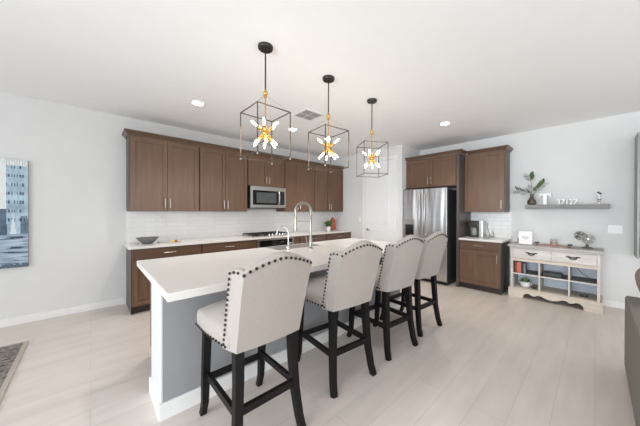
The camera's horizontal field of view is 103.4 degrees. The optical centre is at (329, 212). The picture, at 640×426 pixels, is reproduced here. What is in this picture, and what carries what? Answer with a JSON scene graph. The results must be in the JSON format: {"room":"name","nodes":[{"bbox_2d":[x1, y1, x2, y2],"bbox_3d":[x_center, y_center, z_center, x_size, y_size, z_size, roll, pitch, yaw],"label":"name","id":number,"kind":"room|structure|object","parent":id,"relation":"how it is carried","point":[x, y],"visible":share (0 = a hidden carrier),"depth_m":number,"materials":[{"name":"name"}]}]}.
{"room":"kitchen","nodes":[
{"label":"kitchen","id":0,"kind":"room"},
{"bbox_2d":[0,92,333,319],"bbox_3d":[-2.917,-0.035,3.949,8.205,2.770,0.120,0,0,-44],"label":"wall","id":1,"kind":"structure","parent":0,"point":[76,156],"depth_m":3.35,"materials":[{"name":"paint"}]},
{"bbox_2d":[0,158,28,268],"bbox_3d":[-4.062,0.013,2.752,1.000,1.290,0.034,0,0,-44],"label":"canvas painting","id":2,"kind":"object","parent":1,"relation":"attached to","point":[14,174],"visible":1,"depth_m":3.01,"materials":[{"name":"paint"}]},
{"bbox_2d":[0,297,125,327],"bbox_3d":[-4.406,1.308,2.451,3.780,0.090,0.014,0,0,-44],"label":"baseboard","id":3,"kind":"structure","parent":1,"relation":"attached to","point":[77,309],"depth_m":3.28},
{"bbox_2d":[126,134,198,210],"bbox_3d":[-2.571,-0.556,3.925,0.905,1.075,0.382,0,0,-44],"label":"upper cabinet","id":4,"kind":"object","parent":1,"relation":"attached to","point":[162,175],"visible":1,"depth_m":3.77,"materials":[{"name":"brown wood"}]},
{"bbox_2d":[122,128,343,169],"bbox_3d":[-1.352,-1.125,5.080,4.365,0.060,0.378,0,0,-44],"label":"crown molding","id":5,"kind":"structure","parent":4,"relation":"attached to","point":[126,131],"depth_m":4.18,"materials":[{"name":"brown wood"}]},
{"bbox_2d":[199,146,246,211],"bbox_3d":[-1.938,-0.557,4.525,0.820,1.075,0.382,0,0,-44],"label":"upper cabinet","id":6,"kind":"object","parent":1,"relation":"attached to","point":[222,173],"visible":0.98,"depth_m":4.38,"materials":[{"name":"brown wood"}]},
{"bbox_2d":[126,210,333,242],"bbox_3d":[-1.464,0.199,5.239,4.320,0.500,0.010,0,0,-44],"label":"backsplash","id":7,"kind":"structure","parent":1,"relation":"attached to","point":[178,224],"depth_m":4.62,"materials":[{"name":"white tile"}]},
{"bbox_2d":[247,154,283,187],"bbox_3d":[-1.343,-0.803,5.089,0.800,0.585,0.382,0,0,-44],"label":"upper cabinet","id":8,"kind":"object","parent":1,"relation":"attached to","point":[259,173],"visible":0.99,"depth_m":4.95,"materials":[{"name":"brown wood"}]},
{"bbox_2d":[247,185,285,208],"bbox_3d":[-1.309,-0.293,5.065,0.775,0.426,0.448,0,0,-44],"label":"microwave","id":9,"kind":"object","parent":8,"relation":"attached to","point":[258,197],"visible":0.9,"depth_m":4.91,"materials":[{"name":"silver metal"}]},
{"bbox_2d":[276,160,313,211],"bbox_3d":[-0.756,-0.559,5.647,0.800,1.075,0.382,0,0,-44],"label":"upper cabinet","id":10,"kind":"object","parent":1,"relation":"attached to","point":[298,180],"visible":0.68,"depth_m":5.50,"materials":[{"name":"brown wood"}]},
{"bbox_2d":[314,165,342,211],"bbox_3d":[-0.114,-0.560,6.257,0.950,1.075,0.382,0,0,-44],"label":"upper cabinet","id":11,"kind":"object","parent":1,"relation":"attached to","point":[328,187],"visible":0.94,"depth_m":6.11,"materials":[{"name":"brown wood"}]},
{"bbox_2d":[0,280,635,425],"bbox_3d":[0.508,1.421,0.996,9.105,0.100,9.132,0,0,-44],"label":"floor","id":12,"kind":"structure","parent":0,"point":[493,359],"depth_m":2.11,"materials":[{"name":"beige wood"}]},
{"bbox_2d":[0,341,28,401],"bbox_3d":[-3.015,1.358,0.732,2.430,0.010,3.000,0,0,-44],"label":"area rug","id":13,"kind":"object","parent":12,"relation":"on","point":[10,355],"visible":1,"depth_m":2.29,"materials":[{"name":"grey fabric"}]},
{"bbox_2d":[126,244,200,314],"bbox_3d":[-2.491,0.918,3.810,0.860,0.868,0.652,0,0,-44],"label":"base cabinet","id":14,"kind":"object","parent":12,"relation":"on","point":[137,283],"visible":0.48,"depth_m":3.43,"materials":[{"name":"brown wood"}]},
{"bbox_2d":[123,229,351,249],"bbox_3d":[-1.255,0.464,4.994,4.350,0.032,0.634,0,0,-44],"label":"countertop","id":15,"kind":"structure","parent":14,"relation":"on","point":[193,241],"depth_m":4.21,"materials":[{"name":"stone"}]},
{"bbox_2d":[136,236,158,243],"bbox_3d":[-2.643,0.405,3.657,0.280,0.089,0.280,0,0,-44],"label":"serving bowl","id":16,"kind":"object","parent":15,"relation":"on","point":[144,240],"visible":0.98,"depth_m":3.59,"materials":[{"name":"grey ceramic"}]},
{"bbox_2d":[242,231,289,236],"bbox_3d":[-1.264,0.423,4.986,0.770,0.049,0.500,0,0,-44],"label":"gas cooktop","id":17,"kind":"object","parent":15,"relation":"in","point":[271,233],"visible":0.91,"depth_m":4.84,"materials":[{"name":"metal"}]},
{"bbox_2d":[323,220,332,230],"bbox_3d":[-0.022,0.310,6.169,0.302,0.270,0.294,0,0,-44],"label":"potted plant","id":18,"kind":"object","parent":15,"relation":"on","point":[328,223],"visible":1,"depth_m":6.14,"materials":[{"name":"green plant"}]},
{"bbox_2d":[330,217,335,229],"bbox_3d":[0.074,0.276,6.459,0.170,0.338,0.065,0,0,-44],"label":"serving board","id":19,"kind":"object","parent":15,"relation":"on","point":[333,227],"visible":0.95,"depth_m":6.45,"materials":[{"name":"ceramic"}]},
{"bbox_2d":[201,240,251,253],"bbox_3d":[-1.873,0.917,4.397,0.835,0.868,0.652,0,0,-44],"label":"base cabinet","id":20,"kind":"object","parent":12,"relation":"on","point":[247,244],"visible":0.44,"depth_m":4.14,"materials":[{"name":"brown wood"}]},
{"bbox_2d":[195,251,311,425],"bbox_3d":[-0.483,0.792,1.614,0.540,1.164,0.702,0,0,-44],"label":"bar stool","id":21,"kind":"object","parent":12,"relation":"on","point":[264,303],"visible":1,"depth_m":1.42,"materials":[{"name":"fabric"}]},
{"bbox_2d":[252,240,255,248],"bbox_3d":[-1.559,0.917,4.731,0.080,0.868,0.598,0,0,-44],"label":"filler panel","id":22,"kind":"object","parent":12,"relation":"on","point":[253,241],"visible":0.14,"depth_m":4.50,"materials":[{"name":"brown wood"}]},
{"bbox_2d":[137,238,400,421],"bbox_3d":[-0.265,0.905,2.912,2.998,0.914,1.300,0,0,-44],"label":"kitchen island","id":23,"kind":"object","parent":12,"relation":"on","point":[180,286],"visible":0.57,"depth_m":1.84,"materials":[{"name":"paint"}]},
{"bbox_2d":[137,238,394,301],"bbox_3d":[-0.264,0.473,2.910,2.998,0.048,1.300,0,0,-44],"label":"island countertop","id":24,"kind":"structure","parent":23,"relation":"on","point":[188,276],"depth_m":2.15,"materials":[{"name":"stone"}]},
{"bbox_2d":[276,226,291,249],"bbox_3d":[-0.554,0.302,3.044,0.185,0.288,0.039,0,0,-10],"label":"water tap","id":25,"kind":"object","parent":24,"relation":"on","point":[288,248],"visible":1,"depth_m":3.04,"materials":[{"name":"silver metal"}]},
{"bbox_2d":[266,243,317,249],"bbox_3d":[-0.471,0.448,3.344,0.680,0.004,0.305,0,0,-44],"label":"sink","id":26,"kind":"object","parent":24,"relation":"in","point":[302,245],"depth_m":3.32,"materials":[{"name":"metal"}]},
{"bbox_2d":[294,202,312,247],"bbox_3d":[-0.329,0.152,3.146,0.241,0.590,0.104,0,0,-10],"label":"faucet","id":27,"kind":"object","parent":24,"relation":"on","point":[299,203],"visible":1,"depth_m":3.16,"materials":[{"name":"silver metal"}]},
{"bbox_2d":[256,237,293,247],"bbox_3d":[-1.199,0.887,4.998,0.804,0.806,0.630,0,0,-44],"label":"oven","id":28,"kind":"object","parent":12,"relation":"on","point":[260,243],"visible":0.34,"depth_m":4.76,"materials":[{"name":"black metal"}]},
{"bbox_2d":[294,236,298,243],"bbox_3d":[-0.890,0.916,5.367,0.145,0.868,0.598,0,0,-44],"label":"filler panel","id":29,"kind":"object","parent":12,"relation":"on","point":[296,238],"visible":0.14,"depth_m":5.15,"materials":[{"name":"brown wood"}]},
{"bbox_2d":[299,234,325,243],"bbox_3d":[-0.551,0.915,5.652,0.730,0.868,0.652,0,0,-44],"label":"base cabinet","id":30,"kind":"object","parent":12,"relation":"on","point":[321,237],"visible":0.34,"depth_m":5.45,"materials":[{"name":"brown wood"}]},
{"bbox_2d":[326,232,350,240],"bbox_3d":[0.019,0.915,6.192,0.830,0.868,0.652,0,0,-44],"label":"base cabinet","id":31,"kind":"object","parent":12,"relation":"on","point":[334,236],"visible":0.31,"depth_m":5.94,"materials":[{"name":"brown wood"}]},
{"bbox_2d":[297,240,382,398],"bbox_3d":[0.064,0.791,2.174,0.540,1.164,0.702,0,0,-38],"label":"bar stool","id":32,"kind":"object","parent":12,"relation":"on","point":[349,279],"visible":0.86,"depth_m":1.95,"materials":[{"name":"fabric"}]},
{"bbox_2d":[347,235,424,360],"bbox_3d":[0.576,0.790,2.639,0.540,1.164,0.702,0,0,-38],"label":"bar stool","id":33,"kind":"object","parent":12,"relation":"on","point":[397,270],"visible":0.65,"depth_m":2.40,"materials":[{"name":"fabric"}]},
{"bbox_2d":[379,231,447,336],"bbox_3d":[1.025,0.790,3.086,0.540,1.164,0.702,0,0,-39],"label":"bar stool","id":34,"kind":"object","parent":12,"relation":"on","point":[434,246],"visible":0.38,"depth_m":2.85,"materials":[{"name":"fabric"}]},
{"bbox_2d":[403,186,456,285],"bbox_3d":[2.070,0.435,5.173,0.786,1.845,0.886,0,0,-44],"label":"refrigerator","id":35,"kind":"object","parent":12,"relation":"on","point":[429,211],"visible":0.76,"depth_m":4.85,"materials":[{"name":"silver metal"}]},
{"bbox_2d":[456,153,470,286],"bbox_3d":[2.557,0.139,4.823,0.618,2.444,0.045,0,0,-44],"label":"end panel","id":36,"kind":"object","parent":12,"relation":"on","point":[463,229],"visible":0.56,"depth_m":4.64,"materials":[{"name":"brown wood"}]},
{"bbox_2d":[459,240,509,295],"bbox_3d":[2.780,0.928,4.563,0.652,0.868,0.643,0,0,-44],"label":"base cabinet","id":37,"kind":"object","parent":12,"relation":"on","point":[483,266],"visible":0.97,"depth_m":4.35,"materials":[{"name":"brown wood"}]},
{"bbox_2d":[459,236,510,242],"bbox_3d":[2.792,0.476,4.554,0.629,0.032,0.668,0,0,-44],"label":"countertop","id":38,"kind":"structure","parent":37,"relation":"on","point":[484,239],"depth_m":4.41,"materials":[{"name":"stone"}]},
{"bbox_2d":[469,220,493,237],"bbox_3d":[2.852,0.303,4.739,0.282,0.313,0.374,0,0,-44],"label":"coffee maker","id":39,"kind":"object","parent":38,"relation":"on","point":[477,227],"visible":1,"depth_m":4.71,"materials":[{"name":"silver plastic"}]},
{"bbox_2d":[508,242,603,313],"bbox_3d":[3.473,0.944,3.937,0.477,0.845,1.080,0,0,-44],"label":"console table","id":40,"kind":"object","parent":12,"relation":"on","point":[538,258],"visible":1,"depth_m":3.84,"materials":[{"name":"beige wood"}]},
{"bbox_2d":[517,261,522,272],"bbox_3d":[3.134,0.894,4.169,0.145,0.172,0.058,0,0,-44],"label":"book","id":41,"kind":"object","parent":40,"relation":"on","point":[519,263],"visible":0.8,"depth_m":4.12,"materials":[{"name":"paper"}]},
{"bbox_2d":[518,231,531,243],"bbox_3d":[3.220,0.415,4.176,0.074,0.208,0.199,0,0,-44],"label":"picture frame","id":42,"kind":"object","parent":40,"relation":"on","point":[525,237],"visible":1,"depth_m":4.17,"materials":[{"name":"paper"}]},
{"bbox_2d":[523,263,526,272],"bbox_3d":[3.184,0.904,4.117,0.145,0.152,0.026,0,0,-44],"label":"book","id":43,"kind":"object","parent":40,"relation":"on","point":[524,264],"visible":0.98,"depth_m":4.08,"materials":[{"name":"paper"}]},
{"bbox_2d":[519,277,531,286],"bbox_3d":[3.202,1.138,4.147,0.164,0.146,0.180,0,0,3],"label":"ceramic planter","id":44,"kind":"object","parent":40,"relation":"on","point":[523,282],"visible":1,"depth_m":4.10,"materials":[{"name":"white ceramic"}]},
{"bbox_2d":[543,271,562,277],"bbox_3d":[3.434,0.954,3.892,0.182,0.056,0.220,0,0,-44],"label":"media box","id":45,"kind":"object","parent":40,"relation":"on","point":[545,273],"visible":1,"depth_m":3.84,"materials":[{"name":"black plastic"}]},
{"bbox_2d":[540,244,566,246],"bbox_3d":[3.477,0.514,3.934,0.140,0.012,0.315,0,0,-44],"label":"tray","id":46,"kind":"object","parent":40,"relation":"on","point":[540,244],"visible":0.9,"depth_m":3.90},
{"bbox_2d":[550,239,557,245],"bbox_3d":[3.483,0.459,3.929,0.089,0.100,0.088,0,0,-44],"label":"jar candle","id":47,"kind":"object","parent":46,"relation":"on","point":[554,242],"visible":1,"depth_m":3.90,"materials":[{"name":"wax"}]},
{"bbox_2d":[513,282,596,301],"bbox_3d":[3.476,1.223,3.941,0.423,0.017,0.950,0,0,-44],"label":"shelf","id":48,"kind":"object","parent":40,"relation":"attached to","point":[553,291],"depth_m":3.86,"materials":[{"name":"wood"}]},
{"bbox_2d":[514,270,596,283],"bbox_3d":[3.478,0.989,3.941,0.421,0.012,0.950,0,0,-44],"label":"shelf","id":49,"kind":"object","parent":40,"relation":"attached to","point":[577,278],"depth_m":3.82,"materials":[{"name":"beige wood"}]},
{"bbox_2d":[574,231,595,248],"bbox_3d":[3.716,0.400,3.684,0.152,0.244,0.241,0,0,-33],"label":"sculpture","id":50,"kind":"object","parent":40,"relation":"on","point":[583,237],"visible":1,"depth_m":3.65,"materials":[{"name":"silver metal"}]},
{"bbox_2d":[624,296,639,425],"bbox_3d":[2.290,1.047,1.315,1.630,0.655,0.905,0,0,-44],"label":"sofa","id":51,"kind":"object","parent":12,"relation":"on","point":[632,304],"visible":1,"depth_m":1.73,"materials":[{"name":"fabric"}]},
{"bbox_2d":[635,268,639,291],"bbox_3d":[2.550,0.560,1.962,0.440,0.279,0.230,0,0,-44],"label":"throw cushion","id":52,"kind":"object","parent":51,"relation":"on","point":[637,273],"visible":1,"depth_m":1.99,"materials":[{"name":"beige fabric"}]},
{"bbox_2d":[0,0,639,158],"bbox_3d":[0.515,-1.449,0.984,9.105,0.100,9.132,0,0,-44],"label":"ceiling","id":53,"kind":"structure","parent":0,"point":[487,69],"depth_m":2.37,"materials":[{"name":"paint"}]},
{"bbox_2d":[191,100,204,105],"bbox_3d":[-1.705,-1.411,3.260,0.170,0.005,0.170,0,0,-44],"label":"recessed light","id":54,"kind":"object","parent":53,"relation":"in","point":[195,102],"visible":1,"depth_m":3.26,"materials":[{"name":"white"}]},
{"bbox_2d":[240,41,290,163],"bbox_3d":[-0.547,-0.927,2.138,0.314,0.958,0.314,0,0,-44],"label":"pendant light","id":55,"kind":"object","parent":53,"relation":"hanging from","point":[264,47],"visible":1,"depth_m":2.12,"materials":[{"name":"brown metal"}]},
{"bbox_2d":[251,120,262,130],"bbox_3d":[-0.606,-0.721,2.112,0.101,0.086,0.044,0,0,-44],"label":"bulb","id":56,"kind":"object","parent":55,"relation":"attached to","point":[261,129],"depth_m":2.10,"materials":[{"name":"white glass"}]},
{"bbox_2d":[263,118,265,130],"bbox_3d":[-0.540,-0.721,2.076,0.069,0.086,0.088,0,0,-44],"label":"socket","id":57,"kind":"object","parent":55,"relation":"attached to","point":[264,121],"depth_m":2.07,"materials":[{"name":"gold metal"}]},
{"bbox_2d":[267,135,276,144],"bbox_3d":[-0.491,-0.614,2.128,0.063,0.095,0.082,0,0,-44],"label":"bulb","id":58,"kind":"object","parent":55,"relation":"attached to","point":[269,138],"depth_m":2.12,"materials":[{"name":"white glass"}]},
{"bbox_2d":[267,122,277,131],"bbox_3d":[-0.485,-0.721,2.126,0.067,0.086,0.089,0,0,-44],"label":"bulb","id":59,"kind":"object","parent":55,"relation":"attached to","point":[270,128],"depth_m":2.12,"materials":[{"name":"white glass"}]},
{"bbox_2d":[293,108,323,120],"bbox_3d":[-0.311,-1.405,3.638,0.320,0.013,0.320,0,0,-44],"label":"ceiling vent","id":60,"kind":"object","parent":53,"relation":"in","point":[307,114],"visible":1,"depth_m":3.61,"materials":[{"name":"white metal"}]},
{"bbox_2d":[308,75,348,172],"bbox_3d":[-0.017,-0.928,2.640,0.314,0.958,0.314,0,0,-37],"label":"pendant light","id":61,"kind":"object","parent":53,"relation":"hanging from","point":[328,79],"visible":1,"depth_m":2.62,"materials":[{"name":"metal"}]},
{"bbox_2d":[356,98,387,178],"bbox_3d":[0.524,-0.929,3.162,0.314,0.958,0.314,0,0,-11],"label":"pendant light","id":62,"kind":"object","parent":53,"relation":"hanging from","point":[371,101],"visible":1,"depth_m":3.15,"materials":[{"name":"metal"}]},
{"bbox_2d":[439,122,450,124],"bbox_3d":[1.817,-1.405,3.989,0.170,0.005,0.170,0,0,-44],"label":"recessed light","id":63,"kind":"object","parent":53,"relation":"in","point":[442,123],"visible":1,"depth_m":3.98,"materials":[{"name":"white"}]},
{"bbox_2d":[334,145,401,241],"bbox_3d":[0.797,-0.034,6.082,0.120,2.770,2.137,0,0,-44],"label":"wall","id":64,"kind":"structure","parent":0,"point":[348,219],"depth_m":6.18,"materials":[{"name":"paint"}]},
{"bbox_2d":[362,155,396,242],"bbox_3d":[1.075,0.066,5.646,0.077,2.575,0.910,0,0,-44],"label":"door","id":65,"kind":"structure","parent":64,"relation":"in","point":[379,196],"depth_m":5.61,"materials":[{"name":"white wood"}]},
{"bbox_2d":[401,145,419,238],"bbox_3d":[1.738,-0.030,5.571,0.779,2.770,0.120,0,0,-44],"label":"wall","id":66,"kind":"structure","parent":0,"point":[407,152],"depth_m":5.32,"materials":[{"name":"paint"}]},
{"bbox_2d":[420,111,639,302],"bbox_3d":[3.770,-0.018,4.082,0.120,2.770,9.132,0,0,-44],"label":"wall","id":67,"kind":"structure","parent":0,"point":[583,159],"depth_m":3.88,"materials":[{"name":"paint"}]},
{"bbox_2d":[405,149,466,189],"bbox_3d":[2.208,-0.825,5.152,0.668,0.643,1.117,0,0,-44],"label":"upper cabinet","id":68,"kind":"object","parent":67,"relation":"attached to","point":[440,171],"visible":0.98,"depth_m":4.95,"materials":[{"name":"brown wood"}]},
{"bbox_2d":[465,145,513,211],"bbox_3d":[2.892,-0.575,4.625,0.402,1.135,0.693,0,0,-44],"label":"upper cabinet","id":69,"kind":"object","parent":67,"relation":"attached to","point":[487,170],"visible":1,"depth_m":4.50,"materials":[{"name":"brown wood"}]},
{"bbox_2d":[471,212,510,237],"bbox_3d":[3.028,0.222,4.771,0.010,0.480,0.650,0,0,-44],"label":"backsplash","id":70,"kind":"structure","parent":67,"relation":"attached to","point":[503,219],"depth_m":4.69,"materials":[{"name":"white tile"}]},
{"bbox_2d":[525,204,609,208],"bbox_3d":[3.661,-0.092,3.946,0.224,0.067,0.955,0,0,-44],"label":"floating shelf","id":71,"kind":"object","parent":67,"relation":"attached to","point":[558,206],"visible":1,"depth_m":3.81,"materials":[{"name":"grey wood"}]},
{"bbox_2d":[513,171,548,204],"bbox_3d":[3.376,-0.410,4.258,0.124,0.564,0.498,0,0,-44],"label":"potted plant","id":72,"kind":"object","parent":71,"relation":"on","point":[531,201],"visible":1,"depth_m":4.22,"materials":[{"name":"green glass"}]},
{"bbox_2d":[539,193,550,204],"bbox_3d":[3.506,-0.219,4.114,0.030,0.185,0.150,0,0,-44],"label":"decorative letter","id":73,"kind":"object","parent":71,"relation":"on","point":[544,195],"visible":1,"depth_m":4.10,"materials":[{"name":"white paint"}]},
{"bbox_2d":[597,192,601,203],"bbox_3d":[3.937,-0.215,3.694,0.054,0.184,0.051,0,0,-44],"label":"figurine","id":74,"kind":"object","parent":71,"relation":"on","point":[598,193],"visible":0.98,"depth_m":3.69,"materials":[{"name":"white ceramic"}]},
{"bbox_2d":[603,299,624,308],"bbox_3d":[5.022,1.331,2.668,0.014,0.090,5.145,0,0,-44],"label":"baseboard","id":75,"kind":"structure","parent":67,"relation":"attached to","point":[620,305],"depth_m":3.63,"materials":[{"name":"white wood"}]},
{"bbox_2d":[608,225,621,233],"bbox_3d":[4.106,0.244,3.636,0.008,0.116,0.139,0,0,-44],"label":"light switch","id":76,"kind":"object","parent":67,"relation":"attached to","point":[614,229],"visible":1,"depth_m":3.64,"materials":[{"name":"white plastic"}]},
{"bbox_2d":[634,132,639,258],"bbox_3d":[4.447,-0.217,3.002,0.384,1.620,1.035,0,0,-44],"label":"picture frame","id":77,"kind":"object","parent":67,"relation":"attached to","point":[637,138],"visible":1,"depth_m":3.27,"materials":[{"name":"grey wood"}]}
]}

